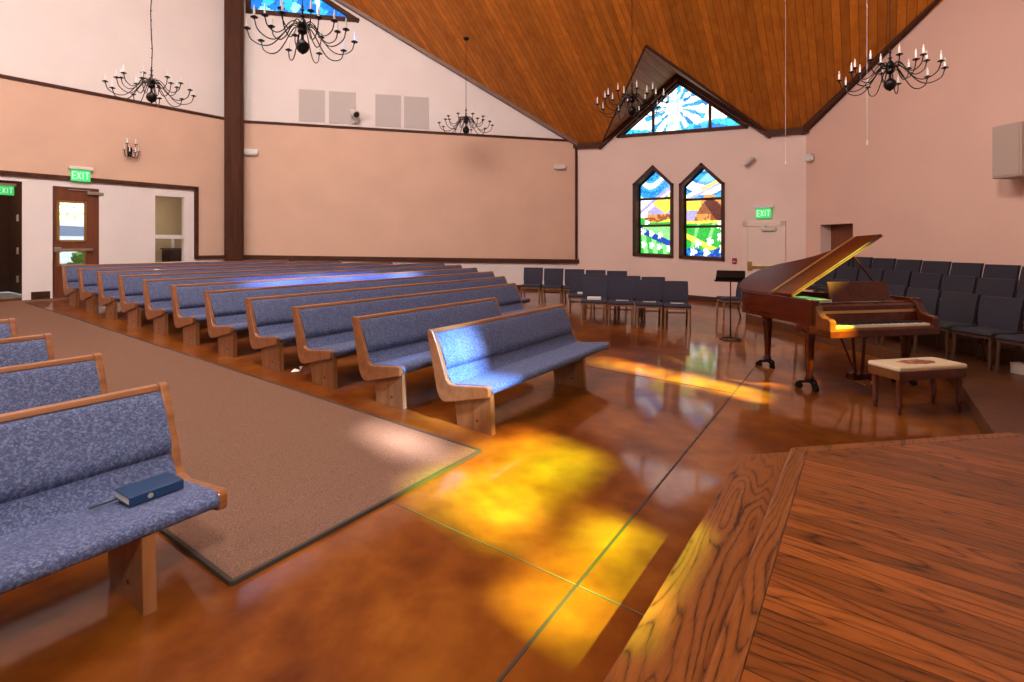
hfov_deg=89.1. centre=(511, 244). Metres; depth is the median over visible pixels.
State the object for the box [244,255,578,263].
trim
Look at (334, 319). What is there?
cushion
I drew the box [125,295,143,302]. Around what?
lumbar cushion
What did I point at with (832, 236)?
door
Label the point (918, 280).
chair
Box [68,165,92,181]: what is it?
exit sign
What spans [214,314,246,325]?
lumbar cushion
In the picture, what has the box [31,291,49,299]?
air vent
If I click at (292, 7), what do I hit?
window
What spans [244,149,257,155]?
emergency light
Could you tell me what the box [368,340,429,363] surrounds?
lumbar cushion
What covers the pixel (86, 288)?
lumbar cushion
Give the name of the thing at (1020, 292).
chair
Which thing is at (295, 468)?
carpet runner
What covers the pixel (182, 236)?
window
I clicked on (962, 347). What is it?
floor
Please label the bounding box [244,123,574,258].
wall panel
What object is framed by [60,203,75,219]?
leafy shrub
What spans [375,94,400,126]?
acoustic panel
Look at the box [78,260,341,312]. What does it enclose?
pew
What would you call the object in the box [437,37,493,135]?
chandelier
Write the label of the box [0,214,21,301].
door
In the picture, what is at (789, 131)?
trim
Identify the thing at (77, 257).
leafy shrub
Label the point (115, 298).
seat cushion
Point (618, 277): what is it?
chair
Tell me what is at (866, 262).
chair
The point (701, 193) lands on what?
window
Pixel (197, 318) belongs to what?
seat cushion
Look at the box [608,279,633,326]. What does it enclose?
chair
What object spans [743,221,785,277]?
door
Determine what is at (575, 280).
chair
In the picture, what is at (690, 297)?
baseboard
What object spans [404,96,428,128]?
acoustic panel
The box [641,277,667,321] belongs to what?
chair
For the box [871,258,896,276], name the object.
chair
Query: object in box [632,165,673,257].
window
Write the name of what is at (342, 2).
trim
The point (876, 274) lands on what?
chair
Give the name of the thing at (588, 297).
booklet
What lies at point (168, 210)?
wall
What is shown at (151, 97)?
chandelier
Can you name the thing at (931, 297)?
chair
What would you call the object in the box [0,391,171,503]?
cushion
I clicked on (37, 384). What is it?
pew
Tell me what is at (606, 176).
wall
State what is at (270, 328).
seat cushion
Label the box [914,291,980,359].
chair
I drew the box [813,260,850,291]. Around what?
chair
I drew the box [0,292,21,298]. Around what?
ground
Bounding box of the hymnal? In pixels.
[114,472,183,506]
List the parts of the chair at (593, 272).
backrest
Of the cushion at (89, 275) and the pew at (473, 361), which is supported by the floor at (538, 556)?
the pew at (473, 361)
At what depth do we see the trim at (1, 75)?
12.18 m
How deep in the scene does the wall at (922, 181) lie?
9.88 m
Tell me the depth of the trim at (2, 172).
13.18 m
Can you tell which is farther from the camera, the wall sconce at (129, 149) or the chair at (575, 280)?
the wall sconce at (129, 149)
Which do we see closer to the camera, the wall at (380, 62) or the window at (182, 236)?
the window at (182, 236)
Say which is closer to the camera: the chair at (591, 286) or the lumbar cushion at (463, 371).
the lumbar cushion at (463, 371)
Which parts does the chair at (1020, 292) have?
backrest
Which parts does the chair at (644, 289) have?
leg, backrest, seat, seat frame, leg, leg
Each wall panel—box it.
[0,78,223,255]
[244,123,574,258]
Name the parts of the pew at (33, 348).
rail, panel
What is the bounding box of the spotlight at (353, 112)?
[349,108,359,122]
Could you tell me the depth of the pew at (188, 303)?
8.11 m
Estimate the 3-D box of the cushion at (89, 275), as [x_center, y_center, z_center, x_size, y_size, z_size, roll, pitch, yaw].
[-6.680,0.653,12.655,0.168,0.337,6.054,0,0,34]
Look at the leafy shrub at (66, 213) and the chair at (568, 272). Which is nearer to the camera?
the chair at (568, 272)
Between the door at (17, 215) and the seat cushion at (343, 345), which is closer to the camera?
the seat cushion at (343, 345)
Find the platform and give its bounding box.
[745,314,1023,434]
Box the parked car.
[60,219,83,263]
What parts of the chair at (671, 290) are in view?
leg, leg, backrest, seat, seat frame, leg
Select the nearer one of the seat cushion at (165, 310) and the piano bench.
the piano bench
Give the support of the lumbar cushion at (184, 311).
on the pew at (188, 303)
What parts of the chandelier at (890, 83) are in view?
arm, arm, arm, arm, arm, arm, arm, arm, arm, arm, arm, arm, arm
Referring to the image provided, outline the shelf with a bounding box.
[820,299,910,304]
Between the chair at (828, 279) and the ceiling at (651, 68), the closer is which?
the chair at (828, 279)
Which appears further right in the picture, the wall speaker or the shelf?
the wall speaker
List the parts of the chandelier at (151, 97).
arm, arm, arm, arm, chain, arm, arm, arm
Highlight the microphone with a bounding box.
[785,0,785,164]
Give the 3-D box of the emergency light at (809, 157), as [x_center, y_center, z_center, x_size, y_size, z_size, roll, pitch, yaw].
[7.380,-2.169,12.914,0.100,0.173,0.220,0,0,-10]
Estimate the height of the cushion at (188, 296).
0.337 m
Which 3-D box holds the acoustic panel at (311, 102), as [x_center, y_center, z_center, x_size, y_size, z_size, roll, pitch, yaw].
[-5.852,-4.070,15.214,0.722,0.937,0.016,0,0,-11]
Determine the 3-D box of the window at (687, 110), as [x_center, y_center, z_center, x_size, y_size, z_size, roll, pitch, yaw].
[4.798,-3.922,14.978,3.766,1.646,0.190,0,0,34]
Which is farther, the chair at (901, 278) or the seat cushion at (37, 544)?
the chair at (901, 278)
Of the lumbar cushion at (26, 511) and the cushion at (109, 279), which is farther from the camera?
the cushion at (109, 279)
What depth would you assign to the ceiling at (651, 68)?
14.36 m
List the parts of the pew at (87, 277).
panel, rail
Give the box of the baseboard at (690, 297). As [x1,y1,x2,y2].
[688,295,740,304]
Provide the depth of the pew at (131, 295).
9.49 m
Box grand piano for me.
[739,234,939,391]
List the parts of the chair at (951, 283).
backrest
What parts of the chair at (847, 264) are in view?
backrest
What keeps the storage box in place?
on the platform
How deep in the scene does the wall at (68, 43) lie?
12.46 m
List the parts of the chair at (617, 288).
leg, seat, seat frame, backrest, leg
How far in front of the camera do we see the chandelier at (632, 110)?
9.85 m
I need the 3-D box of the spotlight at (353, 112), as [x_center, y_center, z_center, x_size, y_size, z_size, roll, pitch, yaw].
[-4.611,-3.805,15.208,0.283,0.397,0.405,0,0,-24]
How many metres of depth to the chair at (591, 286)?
10.46 m
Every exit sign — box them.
[0,183,15,195]
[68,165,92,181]
[754,205,772,218]
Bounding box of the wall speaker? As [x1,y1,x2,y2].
[992,121,1023,179]
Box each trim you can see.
[0,74,223,119]
[0,170,223,258]
[244,120,568,141]
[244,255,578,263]
[334,0,577,144]
[573,142,602,148]
[575,148,576,259]
[597,73,772,148]
[602,45,766,141]
[765,127,808,136]
[801,0,940,134]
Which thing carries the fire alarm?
attached to the wall at (606, 176)
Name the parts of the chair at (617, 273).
backrest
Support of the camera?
attached to the wall at (606, 176)
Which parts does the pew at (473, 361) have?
panel, rail, panel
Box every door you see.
[0,180,21,293]
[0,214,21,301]
[53,186,103,297]
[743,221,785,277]
[820,223,852,253]
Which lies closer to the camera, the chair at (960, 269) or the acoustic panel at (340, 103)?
the chair at (960, 269)
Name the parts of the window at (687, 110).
stained glass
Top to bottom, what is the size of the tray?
0.179 m
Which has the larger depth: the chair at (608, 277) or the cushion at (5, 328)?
the chair at (608, 277)
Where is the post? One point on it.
(233, 9)
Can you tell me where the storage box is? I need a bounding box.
[1010,362,1023,375]
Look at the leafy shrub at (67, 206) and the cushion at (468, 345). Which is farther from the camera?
the leafy shrub at (67, 206)
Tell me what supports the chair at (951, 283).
on the floor at (962, 347)
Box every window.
[155,196,184,261]
[245,0,359,22]
[616,80,748,137]
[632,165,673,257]
[679,163,724,260]
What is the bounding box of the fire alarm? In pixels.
[732,258,736,263]
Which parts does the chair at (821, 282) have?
seat, backrest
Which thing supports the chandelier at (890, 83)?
hanging from the ceiling at (553, 60)
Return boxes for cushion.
[0,323,11,338]
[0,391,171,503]
[0,454,176,535]
[0,480,219,594]
[66,261,287,281]
[68,282,78,287]
[82,262,340,285]
[84,286,97,291]
[101,263,391,290]
[103,290,118,296]
[113,296,119,301]
[122,263,443,295]
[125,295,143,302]
[129,301,144,307]
[147,266,460,301]
[151,301,171,308]
[153,307,172,314]
[176,269,476,308]
[180,307,205,316]
[184,314,206,322]
[209,273,493,316]
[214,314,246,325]
[218,322,247,331]
[251,278,506,326]
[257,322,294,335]
[261,298,529,342]
[299,285,520,337]
[306,303,523,348]
[310,309,532,356]
[360,300,500,351]
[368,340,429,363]
[374,350,432,373]
[436,307,571,368]
[447,333,576,382]
[454,342,608,394]
[868,357,966,371]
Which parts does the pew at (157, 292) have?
panel, rail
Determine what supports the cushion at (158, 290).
on the pew at (157, 292)
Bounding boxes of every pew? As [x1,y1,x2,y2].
[0,318,17,338]
[0,333,54,366]
[0,353,107,413]
[0,382,226,616]
[62,259,288,306]
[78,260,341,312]
[96,261,392,319]
[118,262,444,326]
[142,264,461,335]
[170,267,477,345]
[203,271,494,357]
[245,276,529,370]
[292,283,532,388]
[352,297,501,408]
[427,304,609,435]
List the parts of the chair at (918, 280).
backrest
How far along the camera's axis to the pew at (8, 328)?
4.66 m
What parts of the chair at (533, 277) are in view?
seat frame, seat, backrest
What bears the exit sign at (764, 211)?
attached to the wall at (606, 176)
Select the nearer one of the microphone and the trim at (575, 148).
the microphone
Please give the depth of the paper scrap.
6.21 m
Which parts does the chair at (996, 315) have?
leg, seat frame, leg, seat, leg, backrest, leg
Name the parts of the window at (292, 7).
stained glass, sash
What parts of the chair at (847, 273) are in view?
backrest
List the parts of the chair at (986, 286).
backrest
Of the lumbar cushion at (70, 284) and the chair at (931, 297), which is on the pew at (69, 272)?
the lumbar cushion at (70, 284)
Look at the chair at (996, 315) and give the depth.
6.75 m
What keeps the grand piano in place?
on the floor at (538, 556)
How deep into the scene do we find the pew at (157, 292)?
8.82 m
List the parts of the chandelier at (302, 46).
arm, arm, arm, arm, arm, arm, arm, arm, arm, arm, arm, arm, arm, arm, arm, arm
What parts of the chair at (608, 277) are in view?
backrest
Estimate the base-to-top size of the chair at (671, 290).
0.894 m
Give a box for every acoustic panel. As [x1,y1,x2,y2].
[299,89,324,121]
[329,91,354,123]
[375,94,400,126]
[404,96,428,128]
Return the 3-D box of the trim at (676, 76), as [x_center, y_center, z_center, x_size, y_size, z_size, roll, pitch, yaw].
[4.729,-3.926,14.910,5.077,2.291,0.100,0,0,34]
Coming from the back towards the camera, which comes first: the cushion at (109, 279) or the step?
the cushion at (109, 279)
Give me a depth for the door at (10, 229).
13.15 m
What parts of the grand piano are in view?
leg, leg, lid, plate, leg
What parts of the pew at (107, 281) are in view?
panel, rail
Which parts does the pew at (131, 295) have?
panel, rail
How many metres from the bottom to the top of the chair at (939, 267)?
0.894 m
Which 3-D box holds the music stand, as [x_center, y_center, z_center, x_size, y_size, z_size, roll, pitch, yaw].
[3.752,1.038,8.931,0.500,1.185,0.340,0,0,25]
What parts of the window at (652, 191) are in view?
sash, stained glass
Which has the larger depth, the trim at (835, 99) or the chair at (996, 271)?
the trim at (835, 99)
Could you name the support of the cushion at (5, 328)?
on the pew at (8, 328)
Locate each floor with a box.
[0,289,981,681]
[702,432,1023,681]
[884,331,1023,363]
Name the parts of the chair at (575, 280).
seat, backrest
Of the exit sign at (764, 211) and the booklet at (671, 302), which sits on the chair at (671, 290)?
the booklet at (671, 302)
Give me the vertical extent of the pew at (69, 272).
0.853 m
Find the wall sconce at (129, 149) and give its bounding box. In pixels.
[122,138,139,157]
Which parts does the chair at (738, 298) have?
leg, leg, seat, seat frame, backrest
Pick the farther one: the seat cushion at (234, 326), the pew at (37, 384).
the seat cushion at (234, 326)
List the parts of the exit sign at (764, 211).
panel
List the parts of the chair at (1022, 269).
backrest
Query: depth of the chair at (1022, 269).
8.06 m
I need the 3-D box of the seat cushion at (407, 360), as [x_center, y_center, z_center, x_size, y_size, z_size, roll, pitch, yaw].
[-0.579,1.241,6.086,0.497,0.153,2.349,0,0,34]
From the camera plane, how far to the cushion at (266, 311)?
7.48 m
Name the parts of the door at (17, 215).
frame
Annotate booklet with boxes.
[587,296,600,299]
[670,301,683,303]
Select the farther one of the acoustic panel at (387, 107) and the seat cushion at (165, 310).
the acoustic panel at (387, 107)
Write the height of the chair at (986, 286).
0.894 m
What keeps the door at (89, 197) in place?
in the wall at (68, 43)
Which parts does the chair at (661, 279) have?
backrest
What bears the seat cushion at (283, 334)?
on the pew at (269, 318)
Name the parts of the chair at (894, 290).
backrest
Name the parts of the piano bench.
leg, leg, leg, leg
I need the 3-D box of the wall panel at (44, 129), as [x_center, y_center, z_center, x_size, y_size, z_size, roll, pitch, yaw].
[-12.420,-1.605,8.199,0.027,3.868,15.950,0,0,34]
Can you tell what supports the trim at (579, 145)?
attached to the wall at (606, 176)
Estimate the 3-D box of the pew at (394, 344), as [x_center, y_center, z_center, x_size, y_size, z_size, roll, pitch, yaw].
[-0.669,1.161,6.148,0.716,0.853,2.437,0,0,34]
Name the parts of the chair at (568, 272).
backrest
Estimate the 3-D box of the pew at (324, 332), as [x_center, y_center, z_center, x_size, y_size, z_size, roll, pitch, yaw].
[-0.956,1.125,7.588,0.716,0.853,4.492,0,0,34]
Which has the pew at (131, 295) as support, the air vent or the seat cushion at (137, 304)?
the seat cushion at (137, 304)
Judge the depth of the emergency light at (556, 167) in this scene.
16.53 m
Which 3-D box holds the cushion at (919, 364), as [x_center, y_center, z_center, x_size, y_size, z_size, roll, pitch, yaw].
[4.231,1.246,5.435,0.852,0.050,0.372,0,0,-12]
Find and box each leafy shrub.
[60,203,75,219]
[64,203,83,220]
[67,251,83,263]
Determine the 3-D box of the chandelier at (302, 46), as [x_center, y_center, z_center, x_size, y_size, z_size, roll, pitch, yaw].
[-2.417,-6.442,6.000,1.231,8.490,1.171,0,0,16]
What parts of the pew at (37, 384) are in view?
rail, panel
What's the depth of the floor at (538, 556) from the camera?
2.92 m
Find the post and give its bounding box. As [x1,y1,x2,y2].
[224,0,243,260]
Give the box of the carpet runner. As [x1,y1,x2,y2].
[0,297,480,586]
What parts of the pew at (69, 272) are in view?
panel, rail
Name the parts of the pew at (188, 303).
panel, rail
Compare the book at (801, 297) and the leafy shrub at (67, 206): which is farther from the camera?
the leafy shrub at (67, 206)
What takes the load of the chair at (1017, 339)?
on the platform
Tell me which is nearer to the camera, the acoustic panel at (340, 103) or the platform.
the platform
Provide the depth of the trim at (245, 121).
15.64 m
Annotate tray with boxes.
[714,270,744,281]
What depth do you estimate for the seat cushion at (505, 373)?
5.27 m
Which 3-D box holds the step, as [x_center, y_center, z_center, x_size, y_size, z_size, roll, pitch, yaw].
[-0.738,1.545,-0.830,1.227,0.081,12.797,0,0,34]
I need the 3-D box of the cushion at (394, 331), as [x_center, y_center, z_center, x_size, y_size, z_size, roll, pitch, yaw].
[-0.863,0.939,6.281,0.168,0.337,2.349,0,0,34]
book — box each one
[794,296,820,299]
[811,299,831,302]
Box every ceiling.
[344,0,942,142]
[604,48,727,139]
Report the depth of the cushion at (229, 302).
8.19 m
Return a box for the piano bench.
[868,357,966,415]
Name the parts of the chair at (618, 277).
backrest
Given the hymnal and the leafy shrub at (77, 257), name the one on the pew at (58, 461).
the hymnal
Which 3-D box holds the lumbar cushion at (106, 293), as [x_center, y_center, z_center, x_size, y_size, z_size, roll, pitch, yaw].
[-5.443,0.913,12.411,0.095,0.140,7.088,0,0,34]
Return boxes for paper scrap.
[291,366,302,371]
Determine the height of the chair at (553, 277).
0.894 m
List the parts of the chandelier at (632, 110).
arm, arm, arm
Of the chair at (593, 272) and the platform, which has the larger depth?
the chair at (593, 272)
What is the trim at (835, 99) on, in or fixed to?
attached to the wall at (922, 181)
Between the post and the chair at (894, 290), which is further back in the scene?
the post
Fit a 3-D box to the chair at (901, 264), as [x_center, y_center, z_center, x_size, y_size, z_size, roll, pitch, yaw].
[7.370,0.727,9.908,0.578,0.894,0.495,0,0,-11]
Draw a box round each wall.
[0,0,223,299]
[155,196,181,261]
[244,0,576,284]
[577,79,805,304]
[806,0,1023,291]
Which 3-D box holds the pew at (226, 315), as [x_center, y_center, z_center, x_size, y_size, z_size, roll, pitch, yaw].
[-2.080,1.054,9.663,0.716,0.853,6.605,0,0,34]
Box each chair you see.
[520,267,542,304]
[541,268,563,304]
[563,269,583,304]
[568,274,591,317]
[581,277,606,325]
[585,270,605,306]
[593,275,616,318]
[607,271,626,309]
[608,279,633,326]
[617,276,641,320]
[635,280,662,328]
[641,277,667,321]
[662,281,690,330]
[716,282,747,319]
[806,267,837,291]
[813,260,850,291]
[816,266,859,291]
[825,278,851,292]
[840,257,853,266]
[850,257,872,271]
[858,268,884,280]
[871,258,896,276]
[876,285,907,343]
[881,287,941,351]
[883,270,911,293]
[895,259,922,281]
[909,261,951,286]
[910,272,942,317]
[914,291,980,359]
[937,275,977,313]
[940,262,983,289]
[951,296,1023,370]
[952,278,1017,342]
[975,264,1020,293]
[993,281,1023,343]
[995,321,1023,372]
[1015,266,1023,297]
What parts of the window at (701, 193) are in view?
stained glass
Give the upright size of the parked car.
2.174 m
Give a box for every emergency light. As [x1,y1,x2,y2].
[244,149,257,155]
[554,164,564,169]
[805,154,813,161]
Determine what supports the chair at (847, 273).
on the floor at (962, 347)
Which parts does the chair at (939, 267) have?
backrest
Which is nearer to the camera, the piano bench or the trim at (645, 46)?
the piano bench
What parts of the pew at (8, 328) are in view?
rail, panel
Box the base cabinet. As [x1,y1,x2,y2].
[160,248,181,261]
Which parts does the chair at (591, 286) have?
leg, seat, seat frame, backrest, leg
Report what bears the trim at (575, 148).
attached to the wall at (380, 62)
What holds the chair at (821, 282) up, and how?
on the floor at (962, 347)
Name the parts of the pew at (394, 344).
panel, rail, panel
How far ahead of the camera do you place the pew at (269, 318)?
6.83 m
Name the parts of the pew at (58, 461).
rail, panel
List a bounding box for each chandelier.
[102,0,195,106]
[243,0,357,63]
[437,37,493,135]
[595,81,668,119]
[836,44,948,96]
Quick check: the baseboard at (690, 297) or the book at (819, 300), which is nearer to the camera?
the book at (819, 300)
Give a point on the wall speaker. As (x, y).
(1008, 139)
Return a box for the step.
[604,452,788,681]
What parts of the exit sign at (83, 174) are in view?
panel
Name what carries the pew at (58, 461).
on the floor at (538, 556)
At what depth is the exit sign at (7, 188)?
11.31 m
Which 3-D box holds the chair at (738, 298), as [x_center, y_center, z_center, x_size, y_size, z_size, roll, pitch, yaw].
[4.822,1.177,11.348,0.578,0.894,0.495,0,0,4]
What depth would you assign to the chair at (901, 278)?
9.18 m
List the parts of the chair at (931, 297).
backrest, leg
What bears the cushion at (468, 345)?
on the pew at (473, 361)
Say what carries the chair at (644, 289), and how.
on the floor at (538, 556)
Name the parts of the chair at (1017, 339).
leg, seat, seat frame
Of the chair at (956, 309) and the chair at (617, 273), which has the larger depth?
the chair at (617, 273)
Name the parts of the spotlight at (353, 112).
mount plate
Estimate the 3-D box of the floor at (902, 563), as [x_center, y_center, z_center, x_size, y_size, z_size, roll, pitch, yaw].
[0.423,1.420,-1.615,3.376,0.152,12.814,0,0,34]
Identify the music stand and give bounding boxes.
[714,270,744,341]
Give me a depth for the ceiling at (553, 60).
12.85 m
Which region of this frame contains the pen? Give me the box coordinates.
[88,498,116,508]
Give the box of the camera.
[743,156,754,165]
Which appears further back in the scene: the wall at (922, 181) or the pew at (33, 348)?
the wall at (922, 181)
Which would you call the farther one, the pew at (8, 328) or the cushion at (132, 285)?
the cushion at (132, 285)
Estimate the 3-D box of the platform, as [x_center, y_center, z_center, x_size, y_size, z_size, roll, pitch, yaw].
[6.440,1.637,7.274,4.106,0.365,8.830,0,0,9]
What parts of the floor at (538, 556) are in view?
trim, trim, trim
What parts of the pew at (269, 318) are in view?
panel, rail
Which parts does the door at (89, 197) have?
frame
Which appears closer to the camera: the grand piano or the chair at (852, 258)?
the grand piano
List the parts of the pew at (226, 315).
panel, rail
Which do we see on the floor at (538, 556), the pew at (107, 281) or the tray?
the pew at (107, 281)
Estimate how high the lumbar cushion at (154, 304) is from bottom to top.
0.140 m
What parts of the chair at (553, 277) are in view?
seat, seat frame, backrest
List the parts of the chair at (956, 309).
leg, leg, leg, seat, backrest, leg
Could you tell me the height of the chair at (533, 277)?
0.894 m
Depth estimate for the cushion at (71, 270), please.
11.82 m
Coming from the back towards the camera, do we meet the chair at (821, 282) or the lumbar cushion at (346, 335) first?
the chair at (821, 282)
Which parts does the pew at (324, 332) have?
panel, rail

